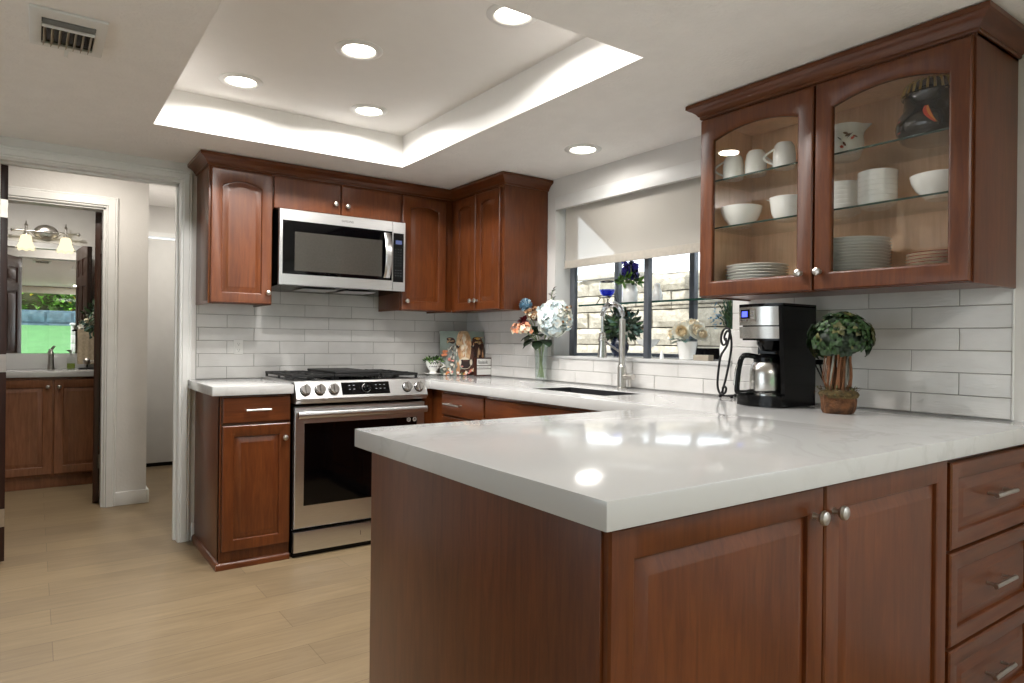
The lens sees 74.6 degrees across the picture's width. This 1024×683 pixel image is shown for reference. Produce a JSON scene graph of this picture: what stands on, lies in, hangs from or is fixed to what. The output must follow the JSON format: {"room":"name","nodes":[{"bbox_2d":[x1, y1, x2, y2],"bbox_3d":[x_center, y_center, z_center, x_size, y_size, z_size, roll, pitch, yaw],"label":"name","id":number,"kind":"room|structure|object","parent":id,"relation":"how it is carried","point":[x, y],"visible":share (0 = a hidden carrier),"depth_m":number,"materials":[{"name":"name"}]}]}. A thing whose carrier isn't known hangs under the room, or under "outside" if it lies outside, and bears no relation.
{"room":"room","nodes":[
{"label":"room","id":0,"kind":"room"},
{"bbox_2d":[8,166,148,491],"bbox_3d":[-4.038,-0.055,3.703,3.580,2.320,0.120,1,0,-35],"label":"wall","id":1,"kind":"structure","parent":0,"point":[133,239],"depth_m":4.63,"materials":[{"name":"white paint"}]},
{"bbox_2d":[8,185,118,507],"bbox_3d":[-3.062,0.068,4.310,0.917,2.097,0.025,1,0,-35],"label":"trim","id":2,"kind":"structure","parent":1,"relation":"attached to","point":[111,204],"depth_m":4.54,"materials":[{"name":"white paint"}]},
{"bbox_2d":[83,212,101,501],"bbox_3d":[-3.075,0.104,4.917,0.126,2.000,0.732,1,0,-31],"label":"door","id":3,"kind":"structure","parent":1,"relation":"in","point":[98,215],"depth_m":4.63,"materials":[{"name":"brown wood"}]},
{"bbox_2d":[6,203,174,353],"bbox_3d":[-4.526,-0.060,5.095,4.400,2.320,0.145,1,0,-35],"label":"wall","id":4,"kind":"structure","parent":0,"point":[82,222],"depth_m":5.61,"materials":[{"name":"white paint"}]},
{"bbox_2d":[10,221,79,251],"bbox_3d":[-3.784,-0.857,5.458,0.467,0.223,0.158,1,0,-35],"label":"vanity light","id":5,"kind":"object","parent":4,"relation":"attached to","point":[43,232],"visible":1,"depth_m":5.48,"materials":[{"name":"white glass"}]},
{"bbox_2d":[6,240,94,352],"bbox_3d":[-3.857,-0.355,5.505,0.920,0.905,0.006,1,0,-35],"label":"bathroom mirror","id":6,"kind":"object","parent":4,"relation":"attached to","point":[49,289],"visible":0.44,"depth_m":5.53,"materials":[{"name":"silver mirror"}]},
{"bbox_2d":[146,238,174,466],"bbox_3d":[-3.035,0.101,6.102,0.600,2.030,0.035,1,0,-35],"label":"door","id":7,"kind":"structure","parent":4,"relation":"in","point":[161,252],"depth_m":6.01,"materials":[{"name":"white paint"}]},
{"bbox_2d":[149,184,175,207],"bbox_3d":[-3.336,-1.232,4.494,5.620,0.050,2.630,1,0,-35],"label":"ceiling","id":8,"kind":"structure","parent":0,"point":[159,195],"depth_m":5.57,"materials":[{"name":"paint"}]},
{"bbox_2d":[0,465,370,682],"bbox_3d":[-1.298,1.161,1.593,5.620,0.050,9.750,1,0,-35],"label":"floor","id":9,"kind":"structure","parent":0,"point":[90,592],"depth_m":2.89,"materials":[{"name":"brown wood"}]},
{"bbox_2d":[5,376,93,491],"bbox_3d":[-3.688,0.688,5.269,0.900,0.842,0.594,1,0,-35],"label":"vanity cabinet","id":10,"kind":"object","parent":9,"relation":"on","point":[49,433],"visible":0.85,"depth_m":5.08,"materials":[{"name":"brown wood"}]},
{"bbox_2d":[6,354,93,377],"bbox_3d":[-3.689,0.184,5.274,0.935,0.166,0.582,1,0,-35],"label":"countertop","id":11,"kind":"structure","parent":10,"relation":"on","point":[17,365],"depth_m":5.40,"materials":[{"name":"white stone"}]},
{"bbox_2d":[74,329,93,368],"bbox_3d":[-3.515,0.054,5.561,0.157,0.344,0.120,1,0,1],"label":"towel stand","id":12,"kind":"object","parent":11,"relation":"on","point":[86,367],"visible":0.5,"depth_m":5.53,"materials":[{"name":"black metal"}]},
{"bbox_2d":[77,329,93,363],"bbox_3d":[-3.515,0.042,5.561,0.140,0.288,0.036,1,0,-35],"label":"hand towel","id":13,"kind":"object","parent":12,"relation":"hanging from","point":[85,346],"visible":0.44,"depth_m":5.54,"materials":[{"name":"beige fabric"}]},
{"bbox_2d":[77,299,93,338],"bbox_3d":[-3.371,-0.060,5.450,0.266,0.573,0.243,1,0,-35],"label":"flower arrangement","id":14,"kind":"object","parent":11,"relation":"on","point":[89,328],"visible":0.34,"depth_m":5.39,"materials":[{"name":"green plant"}]},
{"bbox_2d":[191,391,290,571],"bbox_3d":[-1.480,0.701,3.654,0.362,0.866,0.672,1,0,-35],"label":"base cabinet","id":15,"kind":"object","parent":9,"relation":"on","point":[242,481],"visible":0.91,"depth_m":3.43,"materials":[{"name":"brown wood"}]},
{"bbox_2d":[188,378,293,395],"bbox_3d":[-1.486,0.243,3.650,0.396,0.047,0.652,1,0,-35],"label":"countertop","id":16,"kind":"structure","parent":15,"relation":"on","point":[243,386],"depth_m":3.45,"materials":[{"name":"white stone"}]},
{"bbox_2d":[262,368,427,557],"bbox_3d":[-0.992,0.653,3.961,0.765,0.972,0.680,1,0,-35],"label":"gas range","id":17,"kind":"object","parent":9,"relation":"on","point":[331,477],"visible":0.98,"depth_m":3.65,"materials":[{"name":"silver metal"}]},
{"bbox_2d":[262,375,416,383],"bbox_3d":[-1.006,0.222,3.988,0.765,0.025,0.615,1,0,-35],"label":"cooktop","id":18,"kind":"object","parent":17,"relation":"in","point":[327,379],"depth_m":3.76,"materials":[{"name":"silver metal"}]},
{"bbox_2d":[421,389,486,423],"bbox_3d":[-0.261,0.714,4.191,0.682,0.866,1.211,1,0,-35],"label":"base cabinet","id":19,"kind":"object","parent":9,"relation":"on","point":[443,406],"visible":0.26,"depth_m":3.79,"materials":[{"name":"brown wood"}]},
{"bbox_2d":[485,396,601,419],"bbox_3d":[0.462,0.722,3.171,0.651,0.866,1.286,1,0,-35],"label":"base cabinet","id":20,"kind":"object","parent":9,"relation":"on","point":[495,408],"visible":0.05,"depth_m":3.27,"materials":[{"name":"brown wood"}]},
{"bbox_2d":[369,452,946,682],"bbox_3d":[0.386,0.722,1.742,1.208,0.866,0.923,1,0,-35],"label":"base cabinet","id":21,"kind":"object","parent":9,"relation":"on","point":[844,582],"visible":0.83,"depth_m":1.34,"materials":[{"name":"brown wood"}]},
{"bbox_2d":[355,374,1023,531],"bbox_3d":[-0.092,0.259,2.938,1.870,0.047,3.429,1,0,-35],"label":"countertop","id":22,"kind":"structure","parent":21,"relation":"on","point":[649,456],"depth_m":1.56,"materials":[{"name":"white stone"}]},
{"bbox_2d":[422,355,444,375],"bbox_3d":[-0.532,0.159,4.564,0.160,0.142,0.142,1,0,-8],"label":"planter","id":23,"kind":"object","parent":22,"relation":"on","point":[432,364],"visible":1,"depth_m":4.54,"materials":[{"name":"white ceramic"}]},
{"bbox_2d":[426,360,440,373],"bbox_3d":[-0.536,0.173,4.565,0.108,0.087,0.108,1,0,-35],"label":"cup","id":24,"kind":"object","parent":23,"relation":"on","point":[432,365],"depth_m":4.53,"materials":[{"name":"white ceramic"}]},
{"bbox_2d":[440,331,483,374],"bbox_3d":[-0.345,0.081,4.643,0.305,0.306,0.074,1,0,-10],"label":"cow painting","id":25,"kind":"object","parent":22,"relation":"on","point":[459,349],"visible":0.94,"depth_m":4.64,"materials":[{"name":"fabric"}]},
{"bbox_2d":[474,357,490,375],"bbox_3d":[-0.200,0.172,4.589,0.122,0.124,0.038,1,0,-35],"label":"wooden sign","id":26,"kind":"object","parent":22,"relation":"on","point":[482,366],"visible":1,"depth_m":4.57,"materials":[{"name":"white wood"}]},
{"bbox_2d":[534,349,547,380],"bbox_3d":[0.174,0.126,4.039,0.088,0.225,0.088,1,0,-35],"label":"glass vase","id":27,"kind":"object","parent":22,"relation":"on","point":[534,349],"visible":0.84,"depth_m":4.04,"materials":[{"name":"clear glass"}]},
{"bbox_2d":[511,322,542,374],"bbox_3d":[0.080,0.050,3.999,0.164,0.331,0.191,1,0,25],"label":"flower","id":28,"kind":"object","parent":27,"relation":"in","point":[522,328],"visible":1,"depth_m":3.93,"materials":[{"name":"beige plant"}]},
{"bbox_2d":[523,299,572,376],"bbox_3d":[0.213,-0.015,3.968,0.231,0.463,0.347,1,0,-35],"label":"hydrangea","id":29,"kind":"object","parent":27,"relation":"in","point":[550,317],"visible":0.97,"depth_m":3.86,"materials":[{"name":"white plant"}]},
{"bbox_2d":[537,387,636,395],"bbox_3d":[0.360,0.359,3.273,0.285,0.231,0.565,1,0,-35],"label":"sink","id":30,"kind":"object","parent":22,"relation":"in","point":[563,389],"visible":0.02,"depth_m":3.44,"materials":[{"name":"metal"}]},
{"bbox_2d":[598,301,634,388],"bbox_3d":[0.545,0.016,3.488,0.196,0.452,0.081,1,0,20],"label":"kitchen faucet","id":31,"kind":"object","parent":22,"relation":"on","point":[622,376],"visible":1,"depth_m":3.48,"materials":[{"name":"silver metal"}]},
{"bbox_2d":[716,327,736,398],"bbox_3d":[0.960,0.092,2.949,0.095,0.309,0.082,1,0,-35],"label":"stand","id":32,"kind":"object","parent":22,"relation":"on","point":[722,393],"visible":1,"depth_m":2.92,"materials":[{"name":"black metal"}]},
{"bbox_2d":[737,303,825,407],"bbox_3d":[1.064,0.053,2.613,0.338,0.390,0.234,1,0,-35],"label":"coffee maker","id":33,"kind":"object","parent":22,"relation":"on","point":[781,329],"visible":0.85,"depth_m":2.53,"materials":[{"name":"black plastic"}]},
{"bbox_2d":[733,353,780,394],"bbox_3d":[0.960,0.126,2.576,0.178,0.165,0.139,1,0,-35],"label":"coffee carafe","id":34,"kind":"object","parent":33,"relation":"on","point":[764,374],"visible":0.95,"depth_m":2.54,"materials":[{"name":"silver metal"}]},
{"bbox_2d":[756,340,779,351],"bbox_3d":[0.993,0.014,2.587,0.100,0.050,0.100,1,0,-35],"label":"basket","id":35,"kind":"object","parent":33,"relation":"on","point":[764,345],"depth_m":2.55,"materials":[{"name":"black plastic"}]},
{"bbox_2d":[806,311,875,414],"bbox_3d":[1.140,0.071,2.333,0.214,0.354,0.213,1,0,-8],"label":"topiary","id":36,"kind":"object","parent":22,"relation":"on","point":[835,338],"visible":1,"depth_m":2.29,"materials":[{"name":"green plant"}]},
{"bbox_2d":[945,444,1023,682],"bbox_3d":[1.133,0.730,2.269,0.619,0.866,0.922,1,0,-35],"label":"base cabinet","id":37,"kind":"object","parent":9,"relation":"on","point":[984,607],"visible":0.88,"depth_m":1.89,"materials":[{"name":"brown wood"}]},
{"bbox_2d":[0,136,424,539],"bbox_3d":[-2.600,-0.064,3.339,5.500,2.370,0.120,1,0,-35],"label":"wall","id":38,"kind":"structure","parent":0,"point":[4,140],"depth_m":3.80,"materials":[{"name":"white paint"}]},
{"bbox_2d":[0,164,7,561],"bbox_3d":[-2.895,0.106,3.607,0.802,2.000,0.040,1,0,35],"label":"door","id":39,"kind":"structure","parent":38,"relation":"in","point":[4,168],"depth_m":3.38,"materials":[{"name":"brown wood"}]},
{"bbox_2d":[0,144,192,542],"bbox_3d":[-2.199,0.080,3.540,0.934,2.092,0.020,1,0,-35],"label":"trim","id":40,"kind":"structure","parent":38,"relation":"attached to","point":[6,151],"depth_m":3.78,"materials":[{"name":"white paint"}]},
{"bbox_2d":[196,165,272,306],"bbox_3d":[-1.556,-0.576,3.773,0.330,0.742,0.372,1,0,-35],"label":"upper cabinet","id":41,"kind":"object","parent":38,"relation":"attached to","point":[234,230],"visible":1,"depth_m":3.65,"materials":[{"name":"brown wood"}]},
{"bbox_2d":[196,291,466,378],"bbox_3d":[-1.064,-0.119,4.353,1.804,0.685,0.009,1,0,-35],"label":"tile backsplash","id":42,"kind":"structure","parent":38,"relation":"attached to","point":[297,331],"depth_m":4.22,"materials":[{"name":"grey tile"}]},
{"bbox_2d":[272,174,400,222],"bbox_3d":[-1.098,-0.841,4.097,0.785,0.202,0.372,1,0,-35],"label":"upper cabinet","id":43,"kind":"object","parent":38,"relation":"attached to","point":[294,193],"visible":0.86,"depth_m":3.95,"materials":[{"name":"brown wood"}]},
{"bbox_2d":[272,208,405,296],"bbox_3d":[-1.071,-0.518,4.071,0.766,0.436,0.431,1,0,-35],"label":"microwave","id":44,"kind":"object","parent":43,"relation":"attached to","point":[313,252],"visible":0.99,"depth_m":3.91,"materials":[{"name":"silver metal"}]},
{"bbox_2d":[187,150,552,200],"bbox_3d":[-0.809,-0.961,4.015,2.098,0.060,0.632,1,0,-13],"label":"crown molding","id":45,"kind":"structure","parent":38,"relation":"attached to","point":[202,159],"depth_m":3.96,"materials":[{"name":"brown wood"}]},
{"bbox_2d":[378,193,451,313],"bbox_3d":[-0.628,-0.566,4.434,0.376,0.742,0.372,1,0,-35],"label":"upper cabinet","id":46,"kind":"object","parent":38,"relation":"attached to","point":[428,230],"visible":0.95,"depth_m":4.31,"materials":[{"name":"brown wood"}]},
{"bbox_2d":[0,0,1023,189],"bbox_3d":[-0.510,-1.106,0.522,5.620,0.228,7.120,1,0,-35],"label":"ceiling","id":47,"kind":"structure","parent":0,"point":[467,97],"depth_m":2.70,"materials":[{"name":"paint"}]},
{"bbox_2d":[29,3,108,57],"bbox_3d":[-1.439,-0.988,2.178,0.205,0.028,0.326,1,0,-35],"label":"ceiling vent","id":48,"kind":"object","parent":47,"relation":"in","point":[48,27],"visible":1,"depth_m":2.15,"materials":[{"name":"white metal"}]},
{"bbox_2d":[218,72,262,89],"bbox_3d":[-1.225,-1.174,3.036,0.190,0.008,0.190,1,0,-35],"label":"recessed light","id":49,"kind":"object","parent":47,"relation":"in","point":[232,79],"visible":1,"depth_m":3.03,"materials":[{"name":"white paint"}]},
{"bbox_2d":[335,39,382,60],"bbox_3d":[-0.614,-1.167,2.697,0.190,0.008,0.190,1,0,-35],"label":"recessed light","id":50,"kind":"object","parent":47,"relation":"in","point":[356,49],"visible":1,"depth_m":2.69,"materials":[{"name":"white paint"}]},
{"bbox_2d":[350,104,387,116],"bbox_3d":[-0.726,-1.168,3.409,0.190,0.008,0.190,1,0,-35],"label":"recessed light","id":51,"kind":"object","parent":47,"relation":"in","point":[365,110],"visible":1,"depth_m":3.40,"materials":[{"name":"white paint"}]},
{"bbox_2d":[486,4,537,27],"bbox_3d":[0.004,-1.160,2.390,0.190,0.008,0.190,1,0,-35],"label":"recessed light","id":52,"kind":"object","parent":47,"relation":"in","point":[499,15],"visible":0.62,"depth_m":2.41,"materials":[{"name":"white paint"}]},
{"bbox_2d":[564,144,601,154],"bbox_3d":[0.362,-0.978,3.428,0.190,0.008,0.190,1,0,-35],"label":"recessed light","id":53,"kind":"object","parent":47,"relation":"in","point":[576,149],"visible":1,"depth_m":3.42,"materials":[{"name":"white paint"}]},
{"bbox_2d":[500,54,1023,420],"bbox_3d":[1.718,-0.016,2.117,0.120,2.370,7.120,1,0,-35],"label":"wall","id":54,"kind":"structure","parent":0,"point":[689,150],"depth_m":3.32,"materials":[{"name":"white paint"}]},
{"bbox_2d":[449,184,547,312],"bbox_3d":[-0.203,-0.561,4.396,0.372,0.742,0.928,1,0,-35],"label":"upper cabinet","id":55,"kind":"object","parent":54,"relation":"attached to","point":[500,233],"visible":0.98,"depth_m":4.07,"materials":[{"name":"brown wood"}]},
{"bbox_2d":[552,209,731,365],"bbox_3d":[0.839,-0.367,3.698,0.546,0.948,1.282,1,0,-35],"label":"window","id":56,"kind":"structure","parent":54,"relation":"in","point":[566,280],"depth_m":4.03,"materials":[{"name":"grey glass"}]},
{"bbox_2d":[600,307,642,355],"bbox_3d":[0.655,-0.065,3.978,0.263,0.302,0.332,1,0,-1],"label":"potted plant","id":57,"kind":"object","parent":56,"relation":"on","point":[633,329],"visible":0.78,"depth_m":3.94,"materials":[{"name":"green plant"}]},
{"bbox_2d":[555,159,700,268],"bbox_3d":[0.656,-0.650,3.566,0.067,0.432,1.276,1,0,-35],"label":"roller shade","id":58,"kind":"object","parent":56,"relation":"attached to","point":[654,214],"visible":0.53,"depth_m":3.57,"materials":[{"name":"white fabric"}]},
{"bbox_2d":[614,261,643,301],"bbox_3d":[0.706,-0.353,3.974,0.186,0.262,0.165,1,0,-35],"label":"potted flowers","id":59,"kind":"object","parent":56,"relation":"on","point":[629,272],"visible":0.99,"depth_m":3.94,"materials":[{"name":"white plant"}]},
{"bbox_2d":[636,339,659,356],"bbox_3d":[0.765,0.038,3.783,0.109,0.100,0.156,1,0,-35],"label":"shell dish","id":60,"kind":"object","parent":56,"relation":"on","point":[654,342],"visible":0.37,"depth_m":3.74,"materials":[{"name":"white ceramic"}]},
{"bbox_2d":[636,339,659,346],"bbox_3d":[0.765,0.009,3.783,0.109,0.042,0.156,1,0,-35],"label":"bowl","id":61,"kind":"object","parent":60,"relation":"on","point":[654,342],"depth_m":3.74,"materials":[{"name":"white ceramic"}]},
{"bbox_2d":[578,298,731,307],"bbox_3d":[0.884,-0.213,3.731,0.331,0.011,1.180,1,0,-35],"label":"glass shelf","id":62,"kind":"object","parent":56,"relation":"attached to","point":[692,302],"depth_m":3.69,"materials":[{"name":"clear glass"}]},
{"bbox_2d":[667,318,709,359],"bbox_3d":[0.869,-0.014,3.326,0.168,0.206,0.189,1,0,-5],"label":"potted flowers","id":63,"kind":"object","parent":56,"relation":"on","point":[680,332],"visible":1,"depth_m":3.30,"materials":[{"name":"white plant"}]},
{"bbox_2d":[695,348,719,358],"bbox_3d":[1.139,0.065,3.541,0.110,0.054,0.550,1,0,-35],"label":"window frame","id":64,"kind":"structure","parent":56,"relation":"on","point":[699,351],"depth_m":3.58,"materials":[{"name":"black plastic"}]},
{"bbox_2d":[708,300,732,360],"bbox_3d":[1.013,-0.059,3.211,0.120,0.299,0.152,1,0,-35],"label":"potted plant","id":65,"kind":"object","parent":56,"relation":"on","point":[728,315],"visible":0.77,"depth_m":3.18,"materials":[{"name":"white ceramic"}]},
{"bbox_2d":[467,287,1012,419],"bbox_3d":[0.640,0.000,3.520,0.009,0.485,3.343,1,0,-35],"label":"tile backsplash","id":66,"kind":"structure","parent":54,"relation":"attached to","point":[946,352],"depth_m":2.44,"materials":[{"name":"white tile"}]},
{"bbox_2d":[685,0,1023,300],"bbox_3d":[1.182,-0.571,2.451,0.374,0.794,1.091,1,0,-35],"label":"upper cabinet","id":67,"kind":"object","parent":54,"relation":"attached to","point":[980,46],"visible":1,"depth_m":2.33,"materials":[{"name":"brown wood"}]},
{"bbox_2d":[715,154,743,181],"bbox_3d":[0.892,-0.709,2.742,0.107,0.097,0.082,1,0,-12],"label":"mug","id":68,"kind":"object","parent":67,"relation":"on","point":[733,165],"visible":0.94,"depth_m":2.71,"materials":[{"name":"white ceramic"}]},
{"bbox_2d":[720,203,762,224],"bbox_3d":[0.938,-0.507,2.751,0.164,0.083,0.164,1,0,-35],"label":"bowl","id":69,"kind":"object","parent":67,"relation":"on","point":[733,214],"visible":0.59,"depth_m":2.69,"materials":[{"name":"white ceramic"}]},
{"bbox_2d":[745,149,772,177],"bbox_3d":[0.980,-0.708,2.665,0.107,0.097,0.082,1,0,30],"label":"mug","id":70,"kind":"object","parent":67,"relation":"on","point":[754,161],"visible":0.77,"depth_m":2.64,"materials":[{"name":"white ceramic"}]},
{"bbox_2d":[763,141,795,170],"bbox_3d":[1.024,-0.707,2.557,0.107,0.097,0.082,1,0,-12],"label":"mug","id":71,"kind":"object","parent":67,"relation":"on","point":[784,152],"visible":0.98,"depth_m":2.53,"materials":[{"name":"white ceramic"}]},
{"bbox_2d":[766,194,796,218],"bbox_3d":[1.064,-0.510,2.595,0.135,0.090,0.135,1,0,-7],"label":"cup","id":72,"kind":"object","parent":67,"relation":"on","point":[780,205],"visible":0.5,"depth_m":2.55,"materials":[{"name":"white ceramic"}]},
{"bbox_2d":[715,191,947,236],"bbox_3d":[1.208,-0.459,2.470,0.284,0.007,0.953,1,0,-35],"label":"glass shelf","id":73,"kind":"object","parent":67,"relation":"attached to","point":[775,227],"depth_m":2.53,"materials":[{"name":"clear glass"}]},
{"bbox_2d":[715,127,948,181],"bbox_3d":[1.210,-0.653,2.470,0.284,0.007,0.953,1,0,-35],"label":"glass shelf","id":74,"kind":"object","parent":67,"relation":"attached to","point":[942,153],"depth_m":2.44,"materials":[{"name":"clear glass"}]},
{"bbox_2d":[834,203,861,215],"bbox_3d":[1.232,-0.483,2.506,0.136,0.040,0.136,1,0,-35],"label":"ramekin","id":75,"kind":"object","parent":67,"relation":"on","point":[850,211],"visible":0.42,"depth_m":2.45,"materials":[{"name":"white ceramic"}]},
{"bbox_2d":[834,122,871,163],"bbox_3d":[1.208,-0.721,2.445,0.127,0.127,0.151,1,0,-35],"label":"pitcher","id":76,"kind":"object","parent":67,"relation":"on","point":[848,135],"visible":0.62,"depth_m":2.40,"materials":[{"name":"white ceramic"}]},
{"bbox_2d":[838,132,857,147],"bbox_3d":[1.192,-0.716,2.385,0.066,0.056,0.009,1,0,20],"label":"print","id":77,"kind":"object","parent":76,"relation":"attached to","point":[845,139],"depth_m":2.39,"materials":[{"name":"ceramic"}]},
{"bbox_2d":[857,168,897,177],"bbox_3d":[1.280,-0.572,2.352,0.126,0.042,0.126,1,0,-35],"label":"ramekin","id":78,"kind":"object","parent":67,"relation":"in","point":[876,170],"visible":0.45,"depth_m":2.30,"materials":[{"name":"white ceramic"}]},
{"bbox_2d":[857,193,897,211],"bbox_3d":[1.279,-0.484,2.353,0.126,0.042,0.126,1,0,-35],"label":"ramekin","id":79,"kind":"object","parent":67,"relation":"on","point":[872,198],"visible":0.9,"depth_m":2.31,"materials":[{"name":"white ceramic"}]},
{"bbox_2d":[857,188,897,197],"bbox_3d":[1.280,-0.501,2.354,0.126,0.042,0.126,1,0,-35],"label":"ramekin","id":80,"kind":"object","parent":79,"relation":"on","point":[883,190],"visible":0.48,"depth_m":2.30,"materials":[{"name":"white ceramic"}]},
{"bbox_2d":[857,183,897,192],"bbox_3d":[1.280,-0.519,2.354,0.126,0.042,0.126,1,0,-35],"label":"ramekin","id":81,"kind":"object","parent":80,"relation":"on","point":[880,185],"visible":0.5,"depth_m":2.30,"materials":[{"name":"white ceramic"}]},
{"bbox_2d":[895,74,949,148],"bbox_3d":[1.381,-0.762,2.209,0.212,0.212,0.212,1,0,-35],"label":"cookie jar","id":82,"kind":"object","parent":67,"relation":"on","point":[925,101],"visible":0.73,"depth_m":2.15,"materials":[{"name":"black ceramic"}]},
{"bbox_2d":[909,169,948,201],"bbox_3d":[1.391,-0.500,2.179,0.176,0.079,0.176,1,0,-35],"label":"bowl","id":83,"kind":"object","parent":67,"relation":"on","point":[933,181],"visible":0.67,"depth_m":2.14,"materials":[{"name":"white ceramic"}]},
{"bbox_2d":[1011,289,1014,420],"bbox_3d":[1.609,0.042,2.157,0.010,0.422,0.004,1,0,-35],"label":"trim","id":84,"kind":"structure","parent":54,"relation":"attached to","point":[1013,317],"depth_m":2.15,"materials":[{"name":"white paint"}]},
{"bbox_2d":[819,393,856,414],"bbox_3d":[1.132,0.214,2.333,0.129,0.069,0.122,1,0,-35],"label":"pot","id":85,"kind":"object","parent":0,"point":[831,403],"depth_m":2.29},
{"bbox_2d":[857,173,897,182],"bbox_3d":[1.280,-0.554,2.354,0.126,0.042,0.126,1,0,-35],"label":"ramekin","id":86,"kind":"object","parent":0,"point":[880,175],"visible":0.42,"depth_m":2.30,"materials":[{"name":"white ceramic"}]},
{"bbox_2d":[857,178,897,187],"bbox_3d":[1.280,-0.536,2.354,0.126,0.042,0.126,1,0,-35],"label":"ramekin","id":87,"kind":"object","parent":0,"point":[879,180],"visible":0.43,"depth_m":2.30,"materials":[{"name":"white ceramic"}]},
{"bbox_3d":[-3.098,-0.044,5.366,0.120,2.320,1.500,1,0,-35],"label":"wall","id":88,"kind":"structure","parent":0,"visible":0},
{"bbox_2d":[115,486,148,505],"bbox_3d":[-3.022,1.071,5.191,0.213,0.092,1.388,1,0,-35],"label":"baseboard","id":89,"kind":"structure","parent":88,"relation":"attached to","point":[134,496],"depth_m":4.63,"materials":[{"name":"white paint"}]},
{"bbox_3d":[0.998,-0.211,2.741,0.244,0.011,0.244,1,0,-35],"label":"dinner plate","id":90,"kind":"object","parent":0,"visible":0},
{"bbox_3d":[0.998,-0.223,2.743,0.244,0.011,0.244,1,0,-35],"label":"dinner plate","id":91,"kind":"object","parent":90,"relation":"on","visible":0},
{"bbox_3d":[0.998,-0.234,2.743,0.244,0.011,0.244,1,0,-35],"label":"dinner plate","id":92,"kind":"object","parent":91,"relation":"on","visible":0},
{"bbox_2d":[728,277,759,279],"bbox_3d":[0.998,-0.246,2.741,0.244,0.011,0.244,1,0,-35],"label":"dinner plate","id":93,"kind":"object","parent":92,"relation":"on","point":[747,277],"visible":0.09,"depth_m":2.66,"materials":[{"name":"white ceramic"}]},
{"bbox_2d":[726,274,784,278],"bbox_3d":[1.000,-0.258,2.742,0.244,0.011,0.244,1,0,-35],"label":"dinner plate","id":94,"kind":"object","parent":93,"relation":"on","point":[749,275],"visible":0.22,"depth_m":2.65,"materials":[{"name":"white ceramic"}]},
{"bbox_2d":[725,271,788,276],"bbox_3d":[0.998,-0.269,2.742,0.244,0.011,0.244,1,0,-35],"label":"dinner plate","id":95,"kind":"object","parent":94,"relation":"on","point":[750,272],"visible":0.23,"depth_m":2.65,"materials":[{"name":"white ceramic"}]},
{"bbox_3d":[1.227,-0.219,2.421,0.248,0.010,0.248,1,0,-35],"label":"dinner plate","id":96,"kind":"object","parent":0,"visible":0},
{"bbox_3d":[1.227,-0.229,2.422,0.248,0.011,0.248,1,0,-35],"label":"dinner plate","id":97,"kind":"object","parent":96,"relation":"on","visible":0},
{"bbox_3d":[1.228,-0.240,2.421,0.248,0.010,0.248,1,0,-35],"label":"dinner plate","id":98,"kind":"object","parent":97,"relation":"on","visible":0},
{"bbox_2d":[833,267,883,270],"bbox_3d":[1.226,-0.251,2.421,0.248,0.010,0.248,1,0,-35],"label":"dinner plate","id":99,"kind":"object","parent":98,"relation":"on","point":[842,268],"visible":0.09,"depth_m":2.32,"materials":[{"name":"white ceramic"}]},
{"bbox_2d":[833,264,891,267],"bbox_3d":[1.227,-0.261,2.422,0.248,0.010,0.248,1,0,-35],"label":"dinner plate","id":100,"kind":"object","parent":99,"relation":"on","point":[841,265],"visible":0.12,"depth_m":2.33,"materials":[{"name":"white ceramic"}]},
{"bbox_2d":[833,261,891,264],"bbox_3d":[1.227,-0.272,2.422,0.248,0.010,0.248,1,0,-35],"label":"dinner plate","id":101,"kind":"object","parent":100,"relation":"on","point":[840,262],"visible":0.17,"depth_m":2.33,"materials":[{"name":"white ceramic"}]},
{"bbox_2d":[833,257,891,261],"bbox_3d":[1.226,-0.283,2.422,0.248,0.010,0.248,1,0,-35],"label":"dinner plate","id":102,"kind":"object","parent":101,"relation":"on","point":[858,258],"visible":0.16,"depth_m":2.33,"materials":[{"name":"white ceramic"}]},
{"bbox_2d":[833,254,891,258],"bbox_3d":[1.227,-0.293,2.422,0.248,0.010,0.248,1,0,-35],"label":"dinner plate","id":103,"kind":"object","parent":102,"relation":"on","point":[856,255],"visible":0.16,"depth_m":2.33,"materials":[{"name":"white ceramic"}]},
{"bbox_2d":[833,251,891,255],"bbox_3d":[1.228,-0.304,2.422,0.248,0.010,0.248,1,0,-35],"label":"dinner plate","id":104,"kind":"object","parent":103,"relation":"on","point":[853,252],"visible":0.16,"depth_m":2.33,"materials":[{"name":"white ceramic"}]},
{"bbox_2d":[833,248,891,252],"bbox_3d":[1.227,-0.315,2.421,0.248,0.010,0.248,1,0,-35],"label":"dinner plate","id":105,"kind":"object","parent":104,"relation":"on","point":[850,249],"visible":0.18,"depth_m":2.33,"materials":[{"name":"white ceramic"}]},
{"label":"outside","id":106,"kind":"structure","parent":0,"visible":0},
{"bbox_3d":[1.195,1.489,4.260,1.540,0.050,9.200,1,0,-35],"label":"ground","id":107,"kind":"structure","parent":106,"visible":0},
{"bbox_2d":[577,270,732,353],"bbox_3d":[1.877,0.461,4.853,0.439,2.020,9.472,1,0,-35],"label":"wall","id":108,"kind":"structure","parent":107,"relation":"on","point":[675,285],"depth_m":5.50,"materials":[{"name":"stone"}]},
{"bbox_2d":[578,271,654,281],"bbox_3d":[0.933,-0.588,6.126,0.360,0.053,0.670,1,0,-35],"label":"coping stone","id":109,"kind":"object","parent":108,"relation":"on","point":[606,275],"visible":0.26,"depth_m":6.05,"materials":[{"name":"beige stone"}]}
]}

